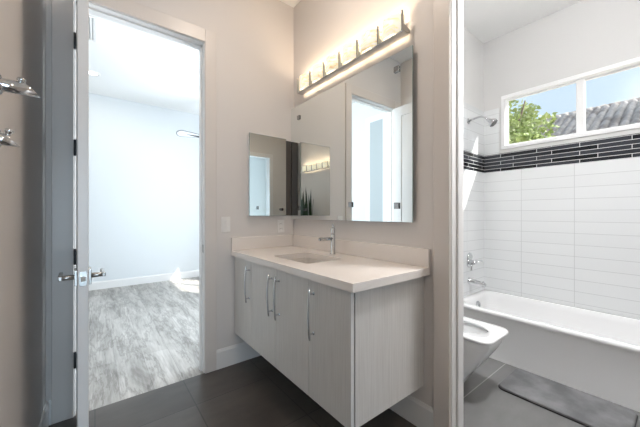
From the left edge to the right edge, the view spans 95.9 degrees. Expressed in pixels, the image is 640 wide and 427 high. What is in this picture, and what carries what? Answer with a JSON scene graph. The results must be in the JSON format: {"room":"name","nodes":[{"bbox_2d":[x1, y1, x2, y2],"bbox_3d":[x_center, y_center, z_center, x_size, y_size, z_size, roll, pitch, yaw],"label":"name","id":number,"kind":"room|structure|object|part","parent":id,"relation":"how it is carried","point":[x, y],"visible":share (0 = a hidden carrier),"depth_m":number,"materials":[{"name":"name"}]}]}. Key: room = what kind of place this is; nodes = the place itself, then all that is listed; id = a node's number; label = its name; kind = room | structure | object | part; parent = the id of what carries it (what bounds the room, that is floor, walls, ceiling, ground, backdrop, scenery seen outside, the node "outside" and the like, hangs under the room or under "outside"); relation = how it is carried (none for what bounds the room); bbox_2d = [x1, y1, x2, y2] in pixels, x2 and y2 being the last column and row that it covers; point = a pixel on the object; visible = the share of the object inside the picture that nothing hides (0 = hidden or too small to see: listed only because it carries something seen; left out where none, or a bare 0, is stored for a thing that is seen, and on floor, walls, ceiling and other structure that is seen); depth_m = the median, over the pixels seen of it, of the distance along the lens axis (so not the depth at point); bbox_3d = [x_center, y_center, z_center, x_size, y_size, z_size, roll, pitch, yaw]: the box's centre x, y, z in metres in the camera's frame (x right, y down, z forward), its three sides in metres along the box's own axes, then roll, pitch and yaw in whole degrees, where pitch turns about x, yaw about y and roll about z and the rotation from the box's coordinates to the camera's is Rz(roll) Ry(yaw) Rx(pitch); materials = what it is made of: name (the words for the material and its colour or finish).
{"room":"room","nodes":[
{"label":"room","id":0,"kind":"room"},
{"bbox_2d":[0,0,45,426],"bbox_3d":[-1.448,-0.347,0.929,0.700,3.094,1.246,0,0,-38],"label":"wall","id":1,"kind":"structure","parent":0,"point":[22,22],"depth_m":1.15,"materials":[{"name":"white paint"}]},
{"bbox_2d":[0,128,19,147],"bbox_3d":[-0.892,-0.213,0.826,0.050,0.060,0.058,0,0,-38],"label":"robe hook","id":2,"kind":"object","parent":1,"relation":"attached to","point":[5,140],"visible":1,"depth_m":0.82,"materials":[{"name":"silver metal"}]},
{"bbox_3d":[-0.890,-0.233,0.827,0.021,0.021,0.020,0,0,-38],"label":"knob","id":3,"kind":"part","parent":2,"relation":"part of","materials":[{"name":"silver metal"}]},
{"bbox_2d":[0,75,39,97],"bbox_3d":[-0.885,-0.371,0.850,0.090,0.060,0.058,0,0,-38],"label":"robe hook","id":4,"kind":"object","parent":1,"relation":"attached to","point":[19,86],"visible":1,"depth_m":0.84,"materials":[{"name":"silver metal"}]},
{"bbox_3d":[-0.882,-0.391,0.853,0.021,0.021,0.020,0,0,-38],"label":"knob","id":5,"kind":"part","parent":4,"relation":"part of","materials":[{"name":"silver metal"}]},
{"bbox_2d":[39,400,48,426],"bbox_3d":[-1.166,1.130,1.149,0.014,0.140,1.246,0,0,-38],"label":"baseboard","id":6,"kind":"structure","parent":1,"relation":"attached to","point":[44,422],"depth_m":1.56,"materials":[{"name":"white paint"}]},
{"bbox_2d":[49,399,50,424],"bbox_3d":[-1.535,1.130,1.642,0.011,0.140,0.014,0,0,-38],"label":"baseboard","id":7,"kind":"structure","parent":1,"relation":"attached to","point":[49,399],"depth_m":1.64,"materials":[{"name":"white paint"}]},
{"bbox_2d":[89,93,198,281],"bbox_3d":[-3.717,-0.340,4.482,5.850,3.080,0.120,0,0,-38],"label":"wall","id":8,"kind":"structure","parent":0,"point":[144,176],"depth_m":4.92,"materials":[{"name":"white paint"}]},
{"bbox_2d":[89,270,198,290],"bbox_3d":[-3.695,1.137,4.414,5.600,0.127,0.014,0,0,-38],"label":"baseboard","id":9,"kind":"structure","parent":8,"relation":"attached to","point":[105,284],"depth_m":4.92,"materials":[{"name":"white paint"}]},
{"bbox_2d":[46,0,293,401],"bbox_3d":[-0.928,-0.347,2.201,1.883,3.094,0.120,0,0,-38],"label":"wall","id":10,"kind":"structure","parent":0,"point":[255,38],"depth_m":2.32,"materials":[{"name":"white paint"}]},
{"bbox_2d":[58,0,105,426],"bbox_3d":[-1.204,-0.044,1.457,0.156,2.464,0.764,0,0,-40],"label":"door","id":11,"kind":"structure","parent":10,"relation":"in","point":[83,275],"depth_m":1.18,"materials":[{"name":"white paint"}]},
{"bbox_3d":[-1.075,0.265,1.225,0.052,0.021,0.126,0,0,-40],"label":"lever","id":12,"kind":"part","parent":11,"relation":"part of","materials":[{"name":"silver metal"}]},
{"bbox_3d":[-1.021,0.265,1.206,0.010,0.066,0.066,0,0,-40],"label":"lever handle","id":13,"kind":"part","parent":11,"relation":"part of","materials":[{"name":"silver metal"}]},
{"bbox_3d":[-1.193,-0.044,1.444,0.036,2.464,0.708,0,0,-40],"label":"panel","id":14,"kind":"part","parent":11,"relation":"part of","materials":[{"name":"white paint"}]},
{"bbox_3d":[-0.963,0.265,1.174,0.024,0.058,0.002,0,0,-40],"label":"latch plate","id":15,"kind":"part","parent":11,"relation":"part of","materials":[{"name":"silver metal"}]},
{"bbox_3d":[-0.986,0.265,1.236,0.010,0.066,0.066,0,0,-40],"label":"lever handle","id":16,"kind":"part","parent":11,"relation":"part of","materials":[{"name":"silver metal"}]},
{"bbox_3d":[-0.996,0.265,1.292,0.052,0.021,0.126,0,0,-40],"label":"lever","id":17,"kind":"part","parent":11,"relation":"part of","materials":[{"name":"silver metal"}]},
{"bbox_2d":[51,0,215,423],"bbox_3d":[-1.200,-0.046,1.988,0.761,2.492,0.122,0,0,-38],"label":"door frame","id":18,"kind":"structure","parent":10,"relation":"attached to","point":[94,9],"depth_m":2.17,"materials":[{"name":"white paint"}]},
{"bbox_2d":[221,217,229,231],"bbox_3d":[-0.739,0.085,2.265,0.071,0.120,0.010,0,0,-38],"label":"light switch","id":19,"kind":"object","parent":10,"relation":"attached to","point":[225,221],"visible":1,"depth_m":2.26,"materials":[{"name":"white plastic"}]},
{"bbox_2d":[216,342,260,369],"bbox_3d":[-0.518,1.126,2.435,0.708,0.148,0.014,0,0,-38],"label":"baseboard","id":20,"kind":"structure","parent":10,"relation":"attached to","point":[237,353],"depth_m":2.30,"materials":[{"name":"white paint"}]},
{"bbox_2d":[231,234,292,250],"bbox_3d":[-0.477,0.243,2.463,0.569,0.102,0.020,0,0,-38],"label":"backsplash","id":21,"kind":"structure","parent":10,"relation":"attached to","point":[255,242],"depth_m":2.43,"materials":[{"name":"beige stone"}]},
{"bbox_2d":[247,132,290,215],"bbox_3d":[-0.416,-0.319,2.481,0.423,0.677,0.068,0,0,-38],"label":"medicine cabinet","id":22,"kind":"object","parent":10,"relation":"attached to","point":[268,157],"visible":1,"depth_m":2.44,"materials":[{"name":"silver mirror"}]},
{"bbox_3d":[-0.294,-0.319,2.612,0.069,0.673,0.010,0,0,-38],"label":"trim","id":23,"kind":"part","parent":22,"relation":"part of","materials":[{"name":"brown metal"}]},
{"bbox_2d":[277,220,283,232],"bbox_3d":[-0.349,0.113,2.570,0.070,0.115,0.008,0,0,-38],"label":"wall outlet","id":24,"kind":"object","parent":10,"relation":"attached to","point":[280,223],"visible":1,"depth_m":2.56,"materials":[{"name":"white plastic"}]},
{"bbox_2d":[89,0,300,114],"bbox_3d":[-1.423,-1.937,1.540,5.850,0.114,7.620,0,0,-38],"label":"ceiling","id":25,"kind":"structure","parent":0,"point":[133,65],"depth_m":3.74,"materials":[{"name":"white paint"}]},
{"bbox_2d":[89,15,96,42],"bbox_3d":[-2.428,-1.873,2.850,0.356,0.014,0.500,0,0,-38],"label":"ceiling vent","id":26,"kind":"object","parent":25,"relation":"in","point":[91,17],"visible":0.29,"depth_m":2.91,"materials":[{"name":"white plastic"}]},
{"bbox_2d":[89,70,100,75],"bbox_3d":[-3.049,-1.876,3.861,0.184,0.008,0.184,0,0,-38],"label":"recessed light","id":27,"kind":"object","parent":25,"relation":"in","point":[91,72],"visible":0.68,"depth_m":3.87,"materials":[{"name":"white paint"}]},
{"bbox_2d":[176,130,198,137],"bbox_3d":[-1.859,-1.516,4.715,0.886,0.728,0.982,0,0,-38],"label":"ceiling fan","id":28,"kind":"object","parent":25,"relation":"hanging from","point":[182,133],"visible":0.2,"depth_m":4.55,"materials":[{"name":"grey metal"}]},
{"bbox_2d":[49,277,639,426],"bbox_3d":[-1.116,1.250,1.780,6.630,0.100,7.620,0,0,-38],"label":"floor","id":29,"kind":"structure","parent":0,"point":[143,338],"depth_m":2.03,"materials":[{"name":"grey tile"}]},
{"bbox_2d":[463,316,507,382],"bbox_3d":[0.949,0.770,2.072,0.372,0.860,0.635,0,0,-38],"label":"toilet","id":30,"kind":"object","parent":29,"relation":"on","point":[481,339],"visible":0.29,"depth_m":1.85,"materials":[{"name":"white ceramic"}]},
{"bbox_3d":[0.999,0.788,2.007,0.360,0.022,0.472,0,0,-38],"label":"seat","id":31,"kind":"part","parent":30,"relation":"part of","materials":[{"name":"white ceramic"}]},
{"bbox_2d":[463,289,639,411],"bbox_3d":[1.951,1.007,2.302,0.729,0.386,1.507,0,0,-38],"label":"bathtub","id":32,"kind":"object","parent":29,"relation":"on","point":[596,353],"visible":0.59,"depth_m":2.15,"materials":[{"name":"white ceramic"}]},
{"bbox_2d":[498,369,637,426],"bbox_3d":[1.558,1.190,1.856,0.384,0.020,0.634,0,0,-38],"label":"bath mat","id":33,"kind":"object","parent":29,"relation":"on","point":[585,409],"visible":1,"depth_m":1.81,"materials":[{"name":"grey fabric"}]},
{"bbox_2d":[294,0,432,407],"bbox_3d":[1.024,-0.347,1.132,0.120,3.094,3.966,0,0,-38],"label":"wall","id":34,"kind":"structure","parent":0,"point":[322,28],"depth_m":1.77,"materials":[{"name":"white paint"}]},
{"bbox_2d":[235,257,423,426],"bbox_3d":[-0.071,0.644,1.943,0.602,0.620,1.335,0,0,-38],"label":"vanity cabinet","id":35,"kind":"object","parent":34,"relation":"attached to","point":[356,355],"visible":0.95,"depth_m":1.46,"materials":[{"name":"laminate"}]},
{"bbox_3d":[-0.576,0.645,2.185,0.019,0.615,0.326,0,0,-38],"label":"cabinet door","id":36,"kind":"part","parent":35,"relation":"part of","materials":[{"name":"laminate"}]},
{"bbox_3d":[-0.525,0.509,2.071,0.042,0.263,0.018,0,0,-38],"label":"handle","id":37,"kind":"part","parent":35,"relation":"part of","materials":[{"name":"silver metal"}]},
{"bbox_3d":[-0.371,0.645,1.922,0.019,0.615,0.332,0,0,-38],"label":"cabinet door","id":38,"kind":"part","parent":35,"relation":"part of","materials":[{"name":"laminate"}]},
{"bbox_3d":[-0.316,0.509,1.803,0.042,0.263,0.018,0,0,-38],"label":"handle","id":39,"kind":"part","parent":35,"relation":"part of","materials":[{"name":"silver metal"}]},
{"bbox_3d":[-0.263,0.509,1.735,0.042,0.263,0.018,0,0,-38],"label":"handle","id":40,"kind":"part","parent":35,"relation":"part of","materials":[{"name":"silver metal"}]},
{"bbox_3d":[-0.160,0.645,1.652,0.019,0.615,0.346,0,0,-38],"label":"cabinet door","id":41,"kind":"part","parent":35,"relation":"part of","materials":[{"name":"laminate"}]},
{"bbox_3d":[-0.048,0.509,1.459,0.042,0.263,0.018,0,0,-38],"label":"handle","id":42,"kind":"part","parent":35,"relation":"part of","materials":[{"name":"silver metal"}]},
{"bbox_3d":[0.045,0.645,1.388,0.019,0.615,0.314,0,0,-38],"label":"cabinet door","id":43,"kind":"part","parent":35,"relation":"part of","materials":[{"name":"laminate"}]},
{"bbox_2d":[231,234,429,292],"bbox_3d":[-0.053,0.263,1.935,0.589,0.142,1.376,0,0,-38],"label":"countertop","id":44,"kind":"structure","parent":35,"relation":"on","point":[356,266],"depth_m":1.73,"materials":[{"name":"beige stone"}]},
{"bbox_2d":[289,258,324,262],"bbox_3d":[-0.088,0.395,1.938,0.335,0.120,0.455,0,0,-38],"label":"sink","id":45,"kind":"object","parent":44,"relation":"in","point":[302,260],"visible":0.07,"depth_m":2.15,"materials":[{"name":"grey ceramic"}]},
{"bbox_2d":[318,224,335,254],"bbox_3d":[0.056,0.185,2.049,0.148,0.219,0.052,0,0,-38],"label":"faucet","id":46,"kind":"object","parent":44,"relation":"on","point":[332,238],"visible":1,"depth_m":2.06,"materials":[{"name":"silver metal"}]},
{"bbox_3d":[0.041,0.180,2.038,0.112,0.025,0.031,0,0,-38],"label":"spout","id":47,"kind":"part","parent":46,"relation":"part of","materials":[{"name":"silver metal"}]},
{"bbox_3d":[0.093,0.111,2.079,0.033,0.071,0.033,0,0,-38],"label":"lever","id":48,"kind":"part","parent":46,"relation":"part of","materials":[{"name":"silver metal"}]},
{"bbox_3d":[0.361,0.644,1.445,0.534,0.620,0.020,0,0,-38],"label":"panel","id":49,"kind":"part","parent":35,"relation":"part of","materials":[{"name":"laminate"}]},
{"bbox_2d":[291,45,412,222],"bbox_3d":[0.136,-0.450,2.138,0.041,1.002,1.279,0,0,-38],"label":"wall mirror","id":50,"kind":"object","parent":34,"relation":"attached to","point":[352,142],"visible":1,"depth_m":1.97,"materials":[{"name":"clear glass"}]},
{"bbox_2d":[297,10,409,94],"bbox_3d":[0.155,-1.092,2.074,0.092,0.124,1.080,0,0,-38],"label":"vanity light","id":51,"kind":"object","parent":34,"relation":"attached to","point":[394,28],"visible":1,"depth_m":1.94,"materials":[{"name":"white glass"}]},
{"bbox_3d":[-0.125,-1.097,2.421,0.078,0.111,0.148,0,0,-38],"label":"lamp shade","id":52,"kind":"part","parent":51,"relation":"part of","materials":[{"name":"white glass"}]},
{"bbox_3d":[-0.015,-1.097,2.280,0.078,0.111,0.148,0,0,-38],"label":"lamp shade","id":53,"kind":"part","parent":51,"relation":"part of","materials":[{"name":"white glass"}]},
{"bbox_3d":[0.094,-1.097,2.139,0.078,0.111,0.148,0,0,-38],"label":"lamp shade","id":54,"kind":"part","parent":51,"relation":"part of","materials":[{"name":"white glass"}]},
{"bbox_3d":[0.186,-1.089,2.098,0.012,0.065,1.030,0,0,-38],"label":"plate","id":55,"kind":"part","parent":51,"relation":"part of","materials":[{"name":"silver metal"}]},
{"bbox_3d":[0.204,-1.097,1.999,0.078,0.111,0.148,0,0,-38],"label":"lamp shade","id":56,"kind":"part","parent":51,"relation":"part of","materials":[{"name":"white glass"}]},
{"bbox_3d":[0.314,-1.097,1.858,0.078,0.111,0.148,0,0,-38],"label":"lamp shade","id":57,"kind":"part","parent":51,"relation":"part of","materials":[{"name":"white glass"}]},
{"bbox_3d":[0.423,-1.097,1.718,0.078,0.111,0.148,0,0,-38],"label":"lamp shade","id":58,"kind":"part","parent":51,"relation":"part of","materials":[{"name":"white glass"}]},
{"bbox_2d":[292,234,429,267],"bbox_3d":[0.172,0.243,2.110,0.020,0.102,1.376,0,0,-38],"label":"backsplash","id":59,"kind":"structure","parent":34,"relation":"attached to","point":[416,256],"depth_m":1.87,"materials":[{"name":"beige stone"}]},
{"bbox_2d":[389,395,432,426],"bbox_3d":[0.186,1.126,2.097,0.014,0.148,1.386,0,0,-38],"label":"baseboard","id":60,"kind":"structure","parent":34,"relation":"attached to","point":[415,411],"depth_m":1.64,"materials":[{"name":"white paint"}]},
{"bbox_2d":[433,0,450,426],"bbox_3d":[0.888,-0.087,1.194,0.016,2.575,0.901,0,0,-38],"label":"trim","id":61,"kind":"structure","parent":34,"relation":"attached to","point":[441,8],"depth_m":1.51,"materials":[{"name":"white paint"}]},
{"bbox_2d":[451,0,462,426],"bbox_3d":[0.942,-0.046,1.236,0.122,2.492,0.735,0,0,-38],"label":"door frame","id":62,"kind":"structure","parent":34,"relation":"attached to","point":[456,5],"depth_m":1.50,"materials":[{"name":"white paint"}]},
{"bbox_2d":[463,27,483,172],"bbox_3d":[1.132,-0.324,2.689,1.967,3.047,0.111,0,0,-38],"label":"wall","id":63,"kind":"structure","parent":0,"point":[473,48],"depth_m":2.98,"materials":[{"name":"white paint"}]},
{"bbox_2d":[463,102,483,296],"bbox_3d":[1.461,0.050,2.883,0.810,2.300,0.010,0,0,-38],"label":"tiled wall","id":64,"kind":"structure","parent":63,"relation":"attached to","point":[473,133],"depth_m":2.97,"materials":[{"name":"white tile"}]},
{"bbox_2d":[467,252,482,270],"bbox_3d":[1.532,0.478,2.857,0.134,0.169,0.118,0,0,-38],"label":"shower valve","id":65,"kind":"object","parent":64,"relation":"attached to","point":[470,262],"visible":1,"depth_m":2.87,"materials":[{"name":"silver metal"}]},
{"bbox_3d":[1.536,0.512,2.868,0.135,0.100,0.086,0,0,-7],"label":"handle","id":66,"kind":"part","parent":65,"relation":"part of","materials":[{"name":"silver metal"}]},
{"bbox_2d":[467,278,485,287],"bbox_3d":[1.545,0.680,2.841,0.060,0.071,0.160,0,0,-38],"label":"tub spout","id":67,"kind":"object","parent":64,"relation":"attached to","point":[469,280],"visible":1,"depth_m":2.83,"materials":[{"name":"silver metal"}]},
{"bbox_2d":[467,116,497,126],"bbox_3d":[1.570,-0.887,2.794,0.084,0.135,0.264,0,0,-38],"label":"shower","id":68,"kind":"object","parent":64,"relation":"attached to","point":[491,122],"visible":1,"depth_m":2.73,"materials":[{"name":"silver metal"}]},
{"bbox_3d":[1.548,-0.920,2.821,0.019,0.060,0.188,0,0,-38],"label":"arm","id":69,"kind":"part","parent":68,"relation":"part of","materials":[{"name":"silver metal"}]},
{"bbox_2d":[463,0,581,42],"bbox_3d":[1.645,-1.907,2.031,1.967,0.120,1.780,0,0,-38],"label":"ceiling","id":70,"kind":"structure","parent":0,"point":[487,20],"depth_m":2.67,"materials":[{"name":"white paint"}]},
{"bbox_2d":[484,0,639,153],"bbox_3d":[2.280,-0.324,2.564,0.090,3.047,1.520,0,0,-38],"label":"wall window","id":71,"kind":"structure","parent":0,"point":[583,36],"depth_m":2.61,"materials":[{"name":"white paint"}]},
{"bbox_2d":[484,108,639,318],"bbox_3d":[2.244,0.050,2.530,0.010,2.300,1.510,0,0,-38],"label":"tiled wall","id":72,"kind":"structure","parent":71,"relation":"attached to","point":[566,234],"depth_m":2.58,"materials":[{"name":"white tile"}]},
{"bbox_2d":[484,133,639,172],"bbox_3d":[2.244,-0.531,2.529,0.011,0.183,1.509,0,0,-38],"label":"tile border","id":73,"kind":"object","parent":72,"relation":"attached to","point":[624,146],"depth_m":2.56,"materials":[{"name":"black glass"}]},
{"bbox_2d":[501,57,639,149],"bbox_3d":[2.295,-0.937,2.531,0.097,0.550,1.240,0,0,-38],"label":"window","id":74,"kind":"structure","parent":71,"relation":"attached to","point":[580,80],"depth_m":2.54,"materials":[{"name":"white plastic"}]},
{"bbox_3d":[2.113,-0.937,2.773,0.022,0.490,0.575,0,0,-38],"label":"sash","id":75,"kind":"part","parent":74,"relation":"part of","materials":[{"name":"white plastic"}]},
{"bbox_3d":[2.494,-0.937,2.313,0.022,0.490,0.590,0,0,-38],"label":"sash","id":76,"kind":"part","parent":74,"relation":"part of","materials":[{"name":"white plastic"}]},
{"label":"outside","id":77,"kind":"structure","parent":0,"visible":0},
{"bbox_3d":[12.727,1.550,6.120,20.400,0.100,30.000,0,0,-38],"label":"ground","id":78,"kind":"structure","parent":77,"visible":0},
{"bbox_2d":[509,99,558,143],"bbox_3d":[2.877,-0.190,4.282,1.226,3.386,1.526,0,0,44],"label":"tree","id":79,"kind":"object","parent":78,"relation":"on","point":[519,130],"visible":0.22,"depth_m":4.02,"materials":[{"name":"green plant"}]},
{"bbox_2d":[509,97,639,138],"bbox_3d":[14.589,-1.290,5.607,9.295,5.580,20.905,0,0,-38],"label":"house","id":80,"kind":"structure","parent":78,"relation":"on","point":[626,112],"depth_m":9.84,"materials":[{"name":"grey tile"}]}
]}

